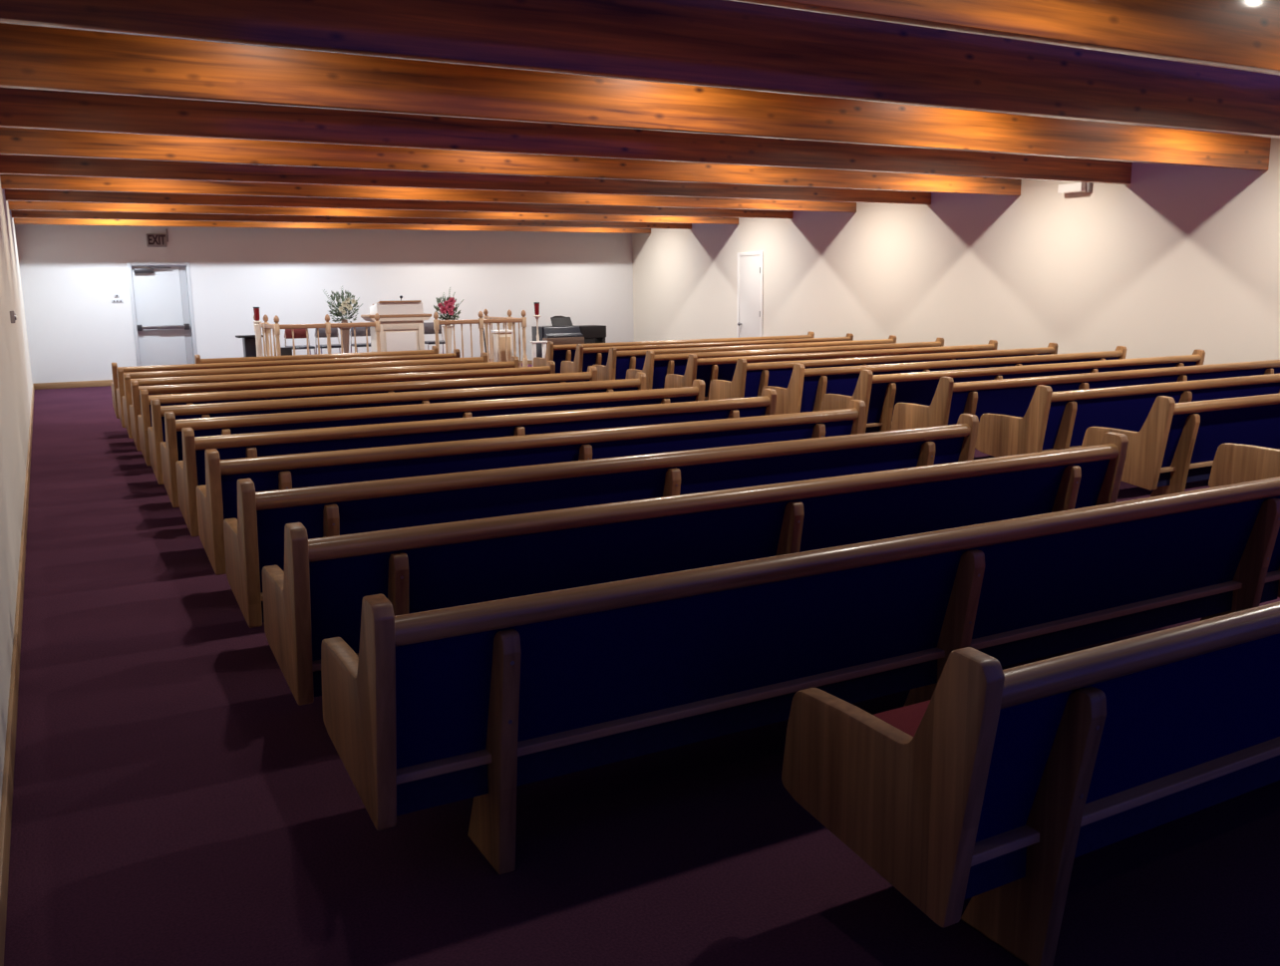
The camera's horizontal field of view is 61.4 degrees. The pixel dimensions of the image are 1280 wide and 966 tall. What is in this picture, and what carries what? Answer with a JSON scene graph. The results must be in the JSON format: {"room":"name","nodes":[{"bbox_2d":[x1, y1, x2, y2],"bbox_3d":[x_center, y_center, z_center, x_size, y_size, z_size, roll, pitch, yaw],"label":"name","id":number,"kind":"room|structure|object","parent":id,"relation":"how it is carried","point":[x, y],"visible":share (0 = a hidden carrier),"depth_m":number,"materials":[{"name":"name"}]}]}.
{"room":"house of worship","nodes":[
{"label":"house of worship","id":0,"kind":"room"},
{"bbox_2d":[0,178,32,810],"bbox_3d":[-4.159,-1.325,6.815,0.150,3.250,23.496,-6,12,-28],"label":"wall","id":1,"kind":"structure","parent":0,"point":[16,381],"depth_m":6.66,"materials":[{"name":"white paint"}]},
{"bbox_2d":[9,311,16,322],"bbox_3d":[-5.213,-1.380,8.964,0.045,0.100,0.120,-6,12,-28],"label":"thermostat","id":2,"kind":"object","parent":1,"relation":"attached to","point":[12,314],"visible":0.94,"depth_m":8.91,"materials":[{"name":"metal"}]},
{"bbox_2d":[0,383,34,965],"bbox_3d":[-4.066,0.216,7.134,0.014,0.100,23.496,-6,12,-28],"label":"baseboard","id":3,"kind":"structure","parent":1,"relation":"attached to","point":[9,761],"depth_m":3.49,"materials":[{"name":"brown wood"}]},
{"bbox_2d":[14,224,634,383],"bbox_3d":[-4.981,-3.635,19.643,11.250,3.250,0.150,-6,12,-28],"label":"wall","id":4,"kind":"structure","parent":0,"point":[71,275],"depth_m":18.99,"materials":[{"name":"white paint"}]},
{"bbox_2d":[111,299,123,303],"bbox_3d":[-8.562,-2.981,17.664,0.170,0.060,0.020,-6,12,-28],"label":"light switch","id":5,"kind":"object","parent":4,"relation":"attached to","point":[113,300],"visible":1,"depth_m":17.66,"materials":[{"name":"paint"}]},
{"bbox_2d":[145,228,168,247],"bbox_3d":[-7.962,-4.045,17.784,0.332,0.295,0.072,-6,12,-28],"label":"exit sign","id":6,"kind":"object","parent":4,"relation":"attached to","point":[153,240],"visible":1,"depth_m":17.76,"materials":[{"name":"white plastic"}]},
{"bbox_2d":[127,262,197,366],"bbox_3d":[-8.001,-2.686,18.113,0.950,2.005,0.153,-6,12,-28],"label":"door","id":7,"kind":"structure","parent":4,"relation":"in","point":[160,293],"depth_m":18.09,"materials":[{"name":"paint"}]},
{"bbox_2d":[33,359,532,389],"bbox_3d":[-4.921,-2.073,19.853,10.922,0.100,0.014,-6,12,-28],"label":"baseboard","id":8,"kind":"structure","parent":4,"relation":"attached to","point":[82,384],"depth_m":17.54,"materials":[{"name":"brown wood"}]},
{"bbox_2d":[3,385,1279,965],"bbox_3d":[0.680,-0.219,9.817,11.350,0.120,23.696,-6,12,-28],"label":"floor","id":9,"kind":"structure","parent":0,"point":[175,802],"depth_m":2.93,"materials":[{"name":"carpet"}]},
{"bbox_2d":[110,348,460,418],"bbox_3d":[-3.936,-1.074,12.317,3.752,0.791,0.634,-6,12,-28],"label":"pew","id":10,"kind":"object","parent":9,"relation":"on","point":[457,354],"visible":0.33,"depth_m":11.82,"materials":[{"name":"brown wood"}]},
{"bbox_2d":[116,351,487,427],"bbox_3d":[-3.496,-0.937,11.527,3.752,0.791,0.634,-6,12,-28],"label":"pew","id":11,"kind":"object","parent":9,"relation":"on","point":[483,356],"visible":0.27,"depth_m":11.02,"materials":[{"name":"brown wood"}]},
{"bbox_2d":[194,345,438,363],"bbox_3d":[-3.963,-1.256,13.328,2.872,0.791,0.634,-6,12,-28],"label":"pew","id":12,"kind":"object","parent":9,"relation":"on","point":[435,350],"visible":0.16,"depth_m":12.96,"materials":[{"name":"brown wood"}]},
{"bbox_2d":[122,355,519,438],"bbox_3d":[-3.056,-0.800,10.738,3.752,0.791,0.634,-6,12,-28],"label":"pew","id":13,"kind":"object","parent":9,"relation":"on","point":[514,363],"visible":0.27,"depth_m":10.23,"materials":[{"name":"brown wood"}]},
{"bbox_2d":[129,360,555,451],"bbox_3d":[-2.616,-0.663,9.948,3.752,0.791,0.634,-6,12,-28],"label":"pew","id":14,"kind":"object","parent":9,"relation":"on","point":[135,409],"visible":0.31,"depth_m":9.43,"materials":[{"name":"brown wood"}]},
{"bbox_2d":[137,365,597,466],"bbox_3d":[-2.177,-0.526,9.159,3.752,0.791,0.634,-6,12,-28],"label":"pew","id":15,"kind":"object","parent":9,"relation":"on","point":[145,420],"visible":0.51,"depth_m":8.64,"materials":[{"name":"brown wood"}]},
{"bbox_2d":[147,371,645,484],"bbox_3d":[-1.737,-0.389,8.369,3.752,0.791,0.634,-6,12,-28],"label":"pew","id":16,"kind":"object","parent":9,"relation":"on","point":[157,433],"visible":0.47,"depth_m":7.83,"materials":[{"name":"brown wood"}]},
{"bbox_2d":[160,379,705,507],"bbox_3d":[-1.297,-0.252,7.580,3.752,0.791,0.634,-6,12,-28],"label":"pew","id":17,"kind":"object","parent":9,"relation":"on","point":[171,449],"visible":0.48,"depth_m":7.04,"materials":[{"name":"brown wood"}]},
{"bbox_2d":[175,388,776,536],"bbox_3d":[-0.858,-0.114,6.790,3.752,0.791,0.634,-6,12,-28],"label":"pew","id":18,"kind":"object","parent":9,"relation":"on","point":[190,472],"visible":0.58,"depth_m":6.24,"materials":[{"name":"brown wood"}]},
{"bbox_2d":[196,399,866,575],"bbox_3d":[-0.418,0.023,6.001,3.752,0.791,0.634,-6,12,-28],"label":"pew","id":19,"kind":"object","parent":9,"relation":"on","point":[216,500],"visible":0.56,"depth_m":5.43,"materials":[{"name":"brown wood"}]},
{"bbox_2d":[531,316,606,357],"bbox_3d":[-1.299,-2.648,20.284,1.290,0.985,0.690,-6,12,-28],"label":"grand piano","id":20,"kind":"object","parent":9,"relation":"on","point":[562,331],"visible":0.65,"depth_m":20.05,"materials":[{"name":"black paint"}]},
{"bbox_2d":[223,413,978,628],"bbox_3d":[0.022,0.160,5.212,3.752,0.791,0.634,-6,12,-28],"label":"pew","id":21,"kind":"object","parent":9,"relation":"on","point":[254,540],"visible":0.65,"depth_m":4.64,"materials":[{"name":"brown wood"}]},
{"bbox_2d":[533,331,814,373],"bbox_3d":[0.586,-1.758,15.774,4.409,0.791,0.634,-6,12,-28],"label":"pew","id":22,"kind":"object","parent":9,"relation":"on","point":[555,353],"visible":0.19,"depth_m":14.88,"materials":[{"name":"brown wood"}]},
{"bbox_2d":[262,431,1128,705],"bbox_3d":[0.461,0.297,4.422,3.752,0.791,0.634,-6,12,-28],"label":"pew","id":23,"kind":"object","parent":9,"relation":"on","point":[318,595],"visible":0.67,"depth_m":3.84,"materials":[{"name":"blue fabric"}]},
{"bbox_2d":[560,332,853,372],"bbox_3d":[1.026,-1.621,14.985,4.409,0.791,0.634,-6,12,-28],"label":"pew","id":24,"kind":"object","parent":9,"relation":"on","point":[584,357],"visible":0.27,"depth_m":14.08,"materials":[{"name":"brown wood"}]},
{"bbox_2d":[592,334,896,380],"bbox_3d":[1.465,-1.484,14.195,4.409,0.791,0.634,-6,12,-28],"label":"pew","id":25,"kind":"object","parent":9,"relation":"on","point":[618,362],"visible":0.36,"depth_m":13.22,"materials":[{"name":"brown wood"}]},
{"bbox_2d":[626,336,944,389],"bbox_3d":[1.905,-1.347,13.406,4.409,0.791,0.634,-6,12,-28],"label":"pew","id":26,"kind":"object","parent":9,"relation":"on","point":[656,368],"visible":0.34,"depth_m":12.47,"materials":[{"name":"brown wood"}]},
{"bbox_2d":[320,476,1279,874],"bbox_3d":[0.901,0.434,3.632,3.752,0.791,0.634,-6,12,-28],"label":"pew","id":27,"kind":"object","parent":9,"relation":"on","point":[481,701],"visible":0.94,"depth_m":3.03,"materials":[{"name":"blue fabric"}]},
{"bbox_2d":[663,339,997,400],"bbox_3d":[2.345,-1.210,12.616,4.409,0.791,0.634,-6,12,-28],"label":"pew","id":28,"kind":"object","parent":9,"relation":"on","point":[707,370],"visible":0.27,"depth_m":11.71,"materials":[{"name":"brown wood"}]},
{"bbox_2d":[708,342,1058,400],"bbox_3d":[2.784,-1.073,11.827,4.409,0.791,0.634,-6,12,-28],"label":"pew","id":29,"kind":"object","parent":9,"relation":"on","point":[749,379],"visible":0.38,"depth_m":10.89,"materials":[{"name":"brown wood"}]},
{"bbox_2d":[761,345,1126,414],"bbox_3d":[3.224,-0.936,11.037,4.409,0.791,0.634,-6,12,-28],"label":"pew","id":30,"kind":"object","parent":9,"relation":"on","point":[806,388],"visible":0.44,"depth_m":10.06,"materials":[{"name":"brown wood"}]},
{"bbox_2d":[820,348,1205,433],"bbox_3d":[3.664,-0.798,10.248,4.409,0.791,0.634,-6,12,-28],"label":"pew","id":31,"kind":"object","parent":9,"relation":"on","point":[880,394],"visible":0.4,"depth_m":9.33,"materials":[{"name":"brown wood"}]},
{"bbox_2d":[781,601,1279,965],"bbox_3d":[1.751,0.536,3.006,2.872,0.791,0.634,-6,12,-28],"label":"pew","id":32,"kind":"object","parent":9,"relation":"on","point":[989,789],"visible":1,"depth_m":2.32,"materials":[{"name":"brown wood"}]},
{"bbox_2d":[873,699,930,736],"bbox_3d":[1.714,0.553,3.078,2.766,0.126,0.449,-6,12,-28],"label":"seat cushion","id":33,"kind":"object","parent":32,"relation":"on","point":[907,719],"depth_m":2.66,"materials":[{"name":"red fabric"}]},
{"bbox_2d":[890,359,1279,430],"bbox_3d":[4.103,-0.661,9.459,4.409,0.791,0.634,-6,12,-28],"label":"pew","id":34,"kind":"object","parent":9,"relation":"on","point":[1009,397],"visible":0.43,"depth_m":8.58,"materials":[{"name":"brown wood"}]},
{"bbox_2d":[975,373,1279,457],"bbox_3d":[4.543,-0.524,8.669,4.409,0.791,0.634,-6,12,-28],"label":"pew","id":35,"kind":"object","parent":9,"relation":"on","point":[1052,421],"visible":0.52,"depth_m":7.71,"materials":[{"name":"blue fabric"}]},
{"bbox_2d":[1081,393,1279,497],"bbox_3d":[4.983,-0.387,7.880,4.409,0.791,0.634,-6,12,-28],"label":"pew","id":36,"kind":"object","parent":9,"relation":"on","point":[1176,445],"visible":0.7,"depth_m":6.80,"materials":[{"name":"brown wood"}]},
{"bbox_2d":[1208,442,1279,487],"bbox_3d":[5.422,-0.250,7.090,4.409,0.791,0.634,-6,12,-28],"label":"pew","id":37,"kind":"object","parent":9,"relation":"on","point":[1232,464],"visible":0.72,"depth_m":6.14,"materials":[{"name":"brown wood"}]},
{"bbox_3d":[-4.157,-1.772,17.939,5.100,0.170,4.146,-6,12,-28],"label":"platform","id":38,"kind":"object","parent":9,"relation":"on","visible":0},
{"bbox_2d":[235,334,263,356],"bbox_3d":[-6.372,-2.100,17.664,0.400,0.630,0.340,-6,12,-28],"label":"lectern","id":39,"kind":"object","parent":38,"relation":"on","point":[248,341],"visible":0.36,"depth_m":17.53,"materials":[{"name":"black paint"}]},
{"bbox_2d":[253,307,263,356],"bbox_3d":[-5.734,-2.090,16.226,0.200,1.105,0.197,-6,12,-28],"label":"candle stand","id":40,"kind":"object","parent":38,"relation":"on","point":[257,326],"visible":0.73,"depth_m":16.16,"materials":[{"name":"beige paint"}]},
{"bbox_2d":[280,346,292,355],"bbox_3d":[-5.481,-1.860,16.692,0.180,0.480,0.168,-6,12,-28],"label":"floor speaker","id":41,"kind":"object","parent":38,"relation":"on","point":[285,351],"visible":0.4,"depth_m":16.59,"materials":[{"name":"black paint"}]},
{"bbox_2d":[281,348,291,355],"bbox_3d":[-5.442,-1.848,16.623,0.150,0.420,0.008,-6,12,-28],"label":"grille","id":42,"kind":"object","parent":41,"relation":"attached to","point":[284,352],"depth_m":16.59,"materials":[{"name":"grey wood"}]},
{"bbox_2d":[284,327,315,354],"bbox_3d":[-5.604,-2.196,17.764,0.428,0.767,0.476,-6,12,-28],"label":"chair","id":43,"kind":"object","parent":38,"relation":"on","point":[298,333],"visible":0.45,"depth_m":17.82,"materials":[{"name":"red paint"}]},
{"bbox_2d":[253,313,380,356],"bbox_3d":[-5.015,-2.133,16.735,1.550,0.990,1.778,-6,12,-28],"label":"railing","id":44,"kind":"object","parent":38,"relation":"on","point":[266,328],"visible":0.55,"depth_m":15.98,"materials":[{"name":"brown wood"}]},
{"bbox_2d":[315,327,340,353],"bbox_3d":[-5.170,-2.244,17.998,0.428,0.767,0.476,-6,12,-28],"label":"chair","id":45,"kind":"object","parent":38,"relation":"on","point":[334,331],"visible":0.57,"depth_m":18.06,"materials":[{"name":"black paint"}]},
{"bbox_2d":[338,326,351,352],"bbox_3d":[-4.660,-2.089,17.114,0.200,0.760,0.200,-6,12,-28],"label":"stand","id":46,"kind":"object","parent":38,"relation":"on","point":[345,330],"visible":0.48,"depth_m":17.03,"materials":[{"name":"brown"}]},
{"bbox_2d":[322,286,362,322],"bbox_3d":[-4.682,-2.779,16.968,0.414,0.650,0.603,9,14,43],"label":"flower bouquet","id":47,"kind":"object","parent":46,"relation":"on","point":[346,302],"visible":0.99,"depth_m":16.93,"materials":[{"name":"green plant"}]},
{"bbox_2d":[349,326,370,352],"bbox_3d":[-4.657,-2.300,18.273,0.428,0.767,0.476,-6,12,-28],"label":"chair","id":48,"kind":"object","parent":38,"relation":"on","point":[360,331],"visible":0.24,"depth_m":18.33,"materials":[{"name":"black paint"}]},
{"bbox_2d":[360,295,431,351],"bbox_3d":[-3.970,-2.438,17.646,1.020,1.240,0.561,-6,12,-28],"label":"pulpit","id":49,"kind":"object","parent":38,"relation":"on","point":[401,322],"visible":0.59,"depth_m":17.43,"materials":[{"name":"beige paint"}]},
{"bbox_2d":[360,313,431,318],"bbox_3d":[-3.974,-2.731,17.593,1.020,0.045,0.560,-6,12,-28],"label":"shelf","id":50,"kind":"object","parent":49,"relation":"attached to","point":[372,315],"depth_m":17.38,"materials":[{"name":"brown wood"}]},
{"bbox_2d":[423,321,445,353],"bbox_3d":[-3.579,-2.419,18.853,0.428,0.767,0.476,-6,12,-28],"label":"chair","id":51,"kind":"object","parent":38,"relation":"on","point":[428,326],"visible":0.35,"depth_m":18.92,"materials":[{"name":"black paint"}]},
{"bbox_2d":[441,324,452,353],"bbox_3d":[-3.179,-2.243,17.912,0.200,0.740,0.200,-6,12,-28],"label":"stand","id":52,"kind":"object","parent":38,"relation":"on","point":[449,328],"visible":0.49,"depth_m":17.84,"materials":[{"name":"beige paint"}]},
{"bbox_2d":[433,287,463,325],"bbox_3d":[-3.186,-2.913,17.773,0.398,0.630,0.446,5,12,27],"label":"flower bouquet","id":53,"kind":"object","parent":52,"relation":"on","point":[447,306],"visible":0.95,"depth_m":17.69,"materials":[{"name":"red plant"}]},
{"bbox_2d":[433,309,527,367],"bbox_3d":[-2.924,-2.363,17.859,1.540,0.990,1.778,-6,12,-28],"label":"railing","id":54,"kind":"object","parent":38,"relation":"on","point":[485,320],"visible":0.66,"depth_m":17.25,"materials":[{"name":"brown wood"}]},
{"bbox_2d":[481,317,486,352],"bbox_3d":[-2.614,-2.431,18.368,0.243,0.935,0.240,-6,12,-28],"label":"microphone stand","id":55,"kind":"object","parent":38,"relation":"on","point":[481,317],"visible":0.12,"depth_m":18.34,"materials":[{"name":"black paint"}]},
{"bbox_2d":[491,329,513,361],"bbox_3d":[-2.259,-2.187,17.762,0.310,0.660,0.220,-6,12,-28],"label":"stand","id":56,"kind":"object","parent":38,"relation":"on","point":[494,332],"visible":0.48,"depth_m":17.67,"materials":[{"name":"beige paint"}]},
{"bbox_2d":[530,302,547,366],"bbox_3d":[-1.647,-2.380,17.538,0.280,1.105,0.200,-6,12,-28],"label":"candle stand","id":57,"kind":"object","parent":38,"relation":"on","point":[536,304],"visible":0.8,"depth_m":17.50,"materials":[{"name":"white paint"}]},
{"bbox_2d":[632,137,1279,364],"bbox_3d":[5.572,-2.398,12.047,0.150,3.250,23.496,-6,12,-28],"label":"wall","id":58,"kind":"structure","parent":0,"point":[1172,260],"depth_m":13.43,"materials":[{"name":"white paint"}]},
{"bbox_2d":[736,251,763,337],"bbox_3d":[1.863,-2.926,18.576,0.094,2.060,0.760,-6,12,-28],"label":"door","id":59,"kind":"structure","parent":58,"relation":"in","point":[750,296],"depth_m":18.53,"materials":[{"name":"white paint"}]},
{"bbox_2d":[1057,182,1092,193],"bbox_3d":[5.048,-3.426,12.514,0.130,0.120,0.375,-6,12,-28],"label":"wall speaker","id":60,"kind":"object","parent":58,"relation":"attached to","point":[1077,186],"visible":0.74,"depth_m":12.44,"materials":[{"name":"white paint"}]},
{"bbox_3d":[0.022,-3.717,10.323,11.350,0.100,21.140,-6,12,-28],"label":"ceiling","id":61,"kind":"structure","parent":0,"visible":0},
{"bbox_2d":[13,217,650,233],"bbox_3d":[-4.603,-4.765,18.709,10.950,0.704,0.090,-6,12,-28],"label":"ceiling beam","id":62,"kind":"structure","parent":61,"relation":"attached to","point":[62,221],"depth_m":18.19,"materials":[{"name":"brown wood"}]},
{"bbox_2d":[10,210,691,229],"bbox_3d":[-3.858,-4.532,17.371,10.950,0.704,0.090,-6,12,-28],"label":"ceiling beam","id":63,"kind":"structure","parent":61,"relation":"attached to","point":[15,213],"depth_m":16.84,"materials":[{"name":"brown wood"}]},
{"bbox_2d":[7,200,738,224],"bbox_3d":[-3.112,-4.300,16.033,10.950,0.704,0.090,-6,12,-28],"label":"ceiling beam","id":64,"kind":"structure","parent":61,"relation":"attached to","point":[13,204],"depth_m":15.44,"materials":[{"name":"brown wood"}]},
{"bbox_2d":[4,189,793,218],"bbox_3d":[-2.367,-4.068,14.694,10.950,0.704,0.090,-6,12,-28],"label":"ceiling beam","id":65,"kind":"structure","parent":61,"relation":"attached to","point":[10,194],"depth_m":14.04,"materials":[{"name":"brown wood"}]},
{"bbox_2d":[0,174,856,212],"bbox_3d":[-1.622,-3.836,13.356,10.950,0.704,0.090,-6,12,-28],"label":"ceiling beam","id":66,"kind":"structure","parent":61,"relation":"attached to","point":[8,181],"depth_m":12.63,"materials":[{"name":"brown wood"}]},
{"bbox_2d":[0,154,931,204],"bbox_3d":[-0.876,-3.603,12.018,10.950,0.704,0.090,-6,12,-28],"label":"ceiling beam","id":67,"kind":"structure","parent":61,"relation":"attached to","point":[9,163],"depth_m":11.23,"materials":[{"name":"brown wood"}]},
{"bbox_2d":[0,127,1021,195],"bbox_3d":[-0.131,-3.371,10.680,10.950,0.704,0.090,-6,12,-28],"label":"ceiling beam","id":68,"kind":"structure","parent":61,"relation":"attached to","point":[13,141],"depth_m":9.82,"materials":[{"name":"brown wood"}]},
{"bbox_2d":[0,87,1132,184],"bbox_3d":[0.614,-3.138,9.341,10.950,0.704,0.090,-6,12,-28],"label":"ceiling beam","id":69,"kind":"structure","parent":61,"relation":"attached to","point":[19,108],"depth_m":8.38,"materials":[{"name":"brown wood"}]},
{"bbox_2d":[0,22,1271,170],"bbox_3d":[1.359,-2.906,8.003,10.950,0.704,0.090,-6,12,-28],"label":"ceiling beam","id":70,"kind":"structure","parent":61,"relation":"attached to","point":[31,57],"depth_m":6.90,"materials":[{"name":"brown wood"}]},
{"bbox_2d":[0,0,1279,138],"bbox_3d":[2.105,-2.674,6.665,10.950,0.704,0.090,-6,12,-28],"label":"ceiling beam","id":71,"kind":"structure","parent":61,"relation":"attached to","point":[725,44],"depth_m":5.76,"materials":[{"name":"brown wood"}]},
{"bbox_2d":[728,0,1279,75],"bbox_3d":[2.850,-2.441,5.327,10.950,0.704,0.090,-6,12,-28],"label":"ceiling beam","id":72,"kind":"structure","parent":61,"relation":"attached to","point":[1242,35],"depth_m":4.97,"materials":[{"name":"brown wood"}]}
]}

